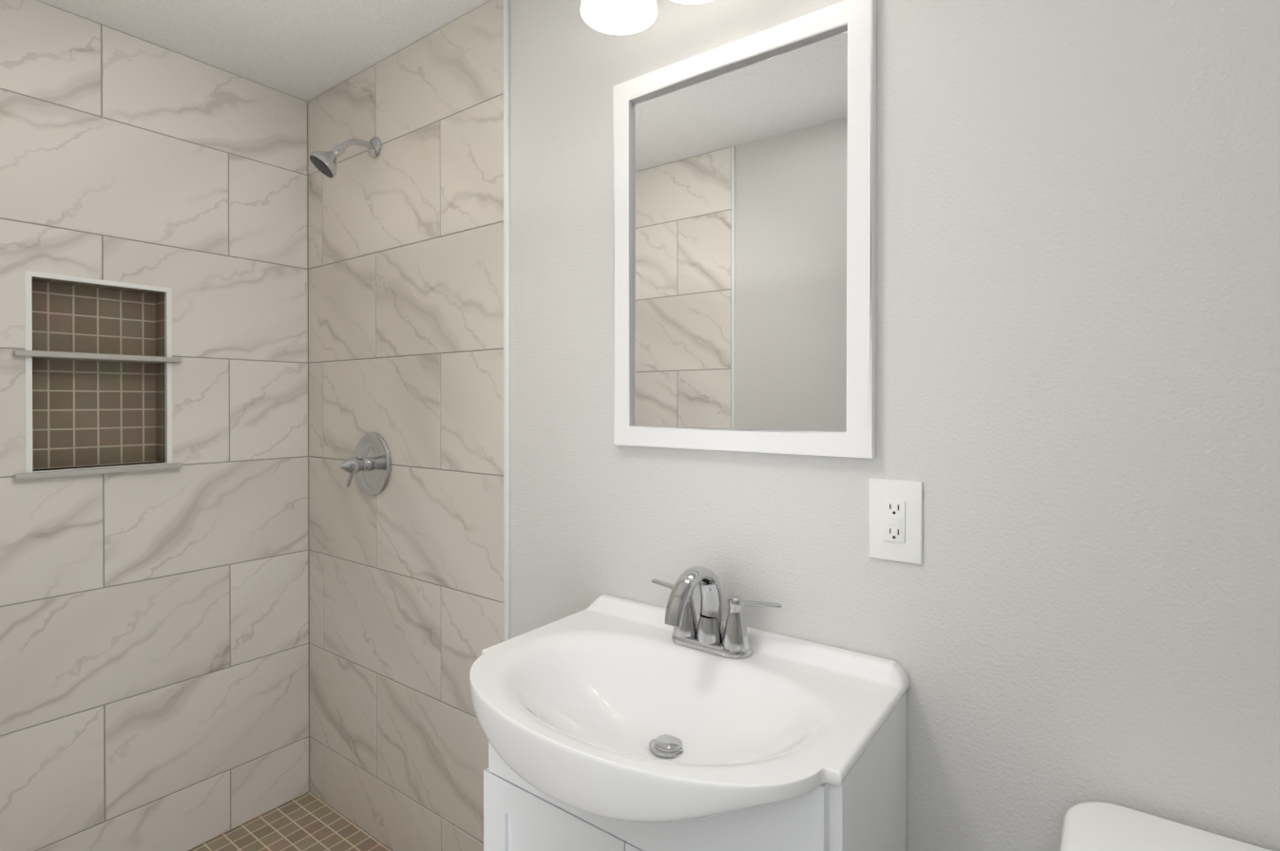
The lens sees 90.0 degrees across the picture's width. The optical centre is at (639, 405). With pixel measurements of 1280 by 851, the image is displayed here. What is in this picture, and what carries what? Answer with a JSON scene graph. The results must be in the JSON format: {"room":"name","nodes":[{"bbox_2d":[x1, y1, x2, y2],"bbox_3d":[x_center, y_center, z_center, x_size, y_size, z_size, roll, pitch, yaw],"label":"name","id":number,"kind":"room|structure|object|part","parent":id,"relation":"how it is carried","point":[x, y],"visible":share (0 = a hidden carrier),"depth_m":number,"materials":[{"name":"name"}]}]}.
{"room":"bathroom","nodes":[
{"label":"bathroom","id":0,"kind":"room"},
{"bbox_2d":[38,0,489,101],"bbox_3d":[-0.259,-1.048,0.777,3.290,0.100,1.420,0,0,36],"label":"ceiling","id":1,"kind":"structure","parent":0,"point":[307,50],"depth_m":1.71,"materials":[{"name":"white paint"}]},
{"bbox_2d":[509,0,1279,850],"bbox_3d":[0.146,0.166,1.293,3.240,2.334,0.120,0,0,36],"label":"wall","id":2,"kind":"structure","parent":0,"point":[1078,317],"depth_m":0.93,"materials":[{"name":"white paint"}]},
{"bbox_2d":[503,0,510,641],"bbox_3d":[-0.324,0.165,1.556,0.012,2.334,0.011,0,0,36],"label":"trim","id":3,"kind":"structure","parent":2,"relation":"attached to","point":[506,514],"depth_m":1.55,"materials":[{"name":"white"}]},
{"bbox_2d":[579,0,713,35],"bbox_3d":[0.111,-0.835,1.113,0.540,0.214,0.201,0,0,36],"label":"sconce","id":4,"kind":"object","parent":2,"relation":"attached to","point":[620,17],"visible":1,"depth_m":1.24,"materials":[{"name":"white glass"}]},
{"bbox_3d":[-0.039,-0.788,1.188,0.144,0.120,0.144,0,0,36],"label":"lamp shade","id":5,"kind":"part","parent":4,"relation":"part of","materials":[{"name":"white glass"}]},
{"bbox_3d":[0.094,-0.788,1.091,0.144,0.120,0.144,0,0,36],"label":"lamp shade","id":6,"kind":"part","parent":4,"relation":"part of","materials":[{"name":"white glass"}]},
{"bbox_2d":[612,0,876,458],"bbox_3d":[0.164,-0.291,1.189,0.530,0.750,0.021,0,0,36],"label":"mirror","id":7,"kind":"object","parent":2,"relation":"attached to","point":[745,244],"visible":0.98,"depth_m":1.16,"materials":[{"name":"white mirror"}]},
{"bbox_2d":[868,477,922,565],"bbox_3d":[0.406,0.184,1.022,0.082,0.130,0.009,0,0,36],"label":"electrical outlet","id":8,"kind":"object","parent":2,"relation":"attached to","point":[895,520],"visible":1,"depth_m":1.02,"materials":[{"name":"white plastic"}]},
{"bbox_2d":[882,498,905,543],"bbox_3d":[0.405,0.184,1.019,0.033,0.067,0.004,0,0,36],"label":"receptacle","id":9,"kind":"object","parent":8,"relation":"attached to","point":[893,509],"depth_m":1.02,"materials":[{"name":"white plastic"}]},
{"bbox_3d":[-0.259,1.386,0.791,3.290,0.100,1.420,0,0,36],"label":"floor","id":10,"kind":"structure","parent":0,"visible":0},
{"bbox_2d":[189,792,392,850],"bbox_3d":[-1.021,1.268,1.349,1.060,0.130,1.180,0,0,36],"label":"mosaic shower floor","id":11,"kind":"structure","parent":10,"relation":"on","point":[309,822],"depth_m":1.92,"materials":[{"name":"brown tile"}]},
{"bbox_2d":[469,566,909,850],"bbox_3d":[0.028,0.807,1.014,0.644,1.056,0.472,0,0,36],"label":"bathroom vanity","id":12,"kind":"object","parent":10,"relation":"on","point":[609,723],"visible":1,"depth_m":0.99,"materials":[{"name":"white ceramic"}]},
{"bbox_3d":[-0.145,0.937,1.046,0.312,0.585,0.018,0,0,36],"label":"door","id":13,"kind":"part","parent":12,"relation":"part of","materials":[{"name":"white wood"}]},
{"bbox_2d":[650,566,783,659],"bbox_3d":[0.095,0.355,1.104,0.265,0.152,0.159,0,0,36],"label":"faucet","id":14,"kind":"object","parent":12,"relation":"on","point":[679,634],"depth_m":1.12,"materials":[{"name":"silver metal"}]},
{"bbox_3d":[0.110,0.938,0.860,0.312,0.585,0.018,0,0,36],"label":"door","id":15,"kind":"part","parent":12,"relation":"part of","materials":[{"name":"white wood"}]},
{"bbox_2d":[1059,802,1272,850],"bbox_3d":[0.562,0.932,0.454,0.470,0.812,0.728,0,0,36],"label":"toilet","id":16,"kind":"object","parent":10,"relation":"on","point":[1097,827],"visible":1,"depth_m":0.78,"materials":[{"name":"white ceramic"}]},
{"bbox_3d":[-1.517,0.164,1.707,0.170,2.334,1.180,0,0,36],"label":"wall","id":17,"kind":"structure","parent":0,"visible":0},
{"bbox_2d":[31,281,155,469],"bbox_3d":[-1.490,-0.079,1.743,0.001,0.485,0.283,0,0,36],"label":"wall niche","id":18,"kind":"object","parent":17,"relation":"attached to","point":[86,413],"visible":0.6,"depth_m":1.74,"materials":[{"name":"brown tile"}]},
{"bbox_2d":[31,277,161,294],"bbox_3d":[-1.454,-0.321,1.715,0.090,0.001,0.283,0,0,36],"label":"mosaic","id":19,"kind":"object","parent":17,"relation":"attached to","point":[91,285],"visible":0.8,"depth_m":1.72},
{"bbox_2d":[35,461,158,471],"bbox_3d":[-1.454,0.164,1.718,0.090,0.001,0.283,0,0,36],"label":"mosaic","id":20,"kind":"object","parent":17,"relation":"attached to","point":[95,467],"visible":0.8,"depth_m":1.71},
{"bbox_2d":[12,349,182,479],"bbox_3d":[-1.443,0.022,1.707,0.119,0.313,0.343,0,0,36],"label":"shelves","id":21,"kind":"object","parent":17,"relation":"attached to","point":[53,355],"visible":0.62,"depth_m":1.67,"materials":[{"name":"grey stone"}]},
{"bbox_2d":[24,270,171,473],"bbox_3d":[-1.419,-0.078,1.691,0.017,0.505,0.303,0,0,36],"label":"trim","id":22,"kind":"structure","parent":17,"relation":"attached to","point":[29,275],"depth_m":1.66,"materials":[{"name":"white"}]},
{"bbox_2d":[0,0,307,850],"bbox_3d":[-1.445,0.142,1.654,0.007,2.289,1.180,0,0,36],"label":"wall","id":23,"kind":"structure","parent":17,"relation":"attached to","point":[101,116],"depth_m":1.77,"materials":[{"name":"grey"}]},
{"bbox_2d":[0,0,308,850],"bbox_3d":[-1.447,0.142,1.650,0.008,2.286,1.168,0,0,36],"label":"wall tiles","id":24,"kind":"structure","parent":23,"relation":"attached to","point":[68,169],"depth_m":1.79,"materials":[{"name":"tile"}]},
{"bbox_2d":[154,292,165,462],"bbox_3d":[-1.370,-0.079,1.831,0.090,0.485,0.001,0,0,36],"label":"mosaic","id":25,"kind":"object","parent":17,"relation":"attached to","point":[160,377],"visible":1,"depth_m":1.83},
{"bbox_2d":[304,0,503,850],"bbox_3d":[-0.703,0.141,1.836,0.930,2.289,0.007,0,0,36],"label":"wall","id":26,"kind":"structure","parent":17,"relation":"attached to","point":[308,363],"depth_m":1.89,"materials":[{"name":"grey"}]},
{"bbox_2d":[307,0,503,850],"bbox_3d":[-0.711,0.141,1.841,0.948,2.286,0.008,0,0,36],"label":"wall tiles","id":27,"kind":"structure","parent":26,"relation":"attached to","point":[439,296],"depth_m":1.78,"materials":[{"name":"tile"}]},
{"bbox_2d":[308,136,381,177],"bbox_3d":[-0.842,-0.713,1.815,0.090,0.149,0.180,0,0,36],"label":"shower head","id":28,"kind":"object","parent":27,"relation":"attached to","point":[325,163],"visible":1,"depth_m":1.78},
{"bbox_2d":[339,432,391,496],"bbox_3d":[-0.819,0.172,1.851,0.187,0.187,0.104,0,0,36],"label":"shower valve","id":29,"kind":"object","parent":27,"relation":"attached to","point":[369,465],"visible":1,"depth_m":1.87,"materials":[{"name":"silver metal"}]}
]}

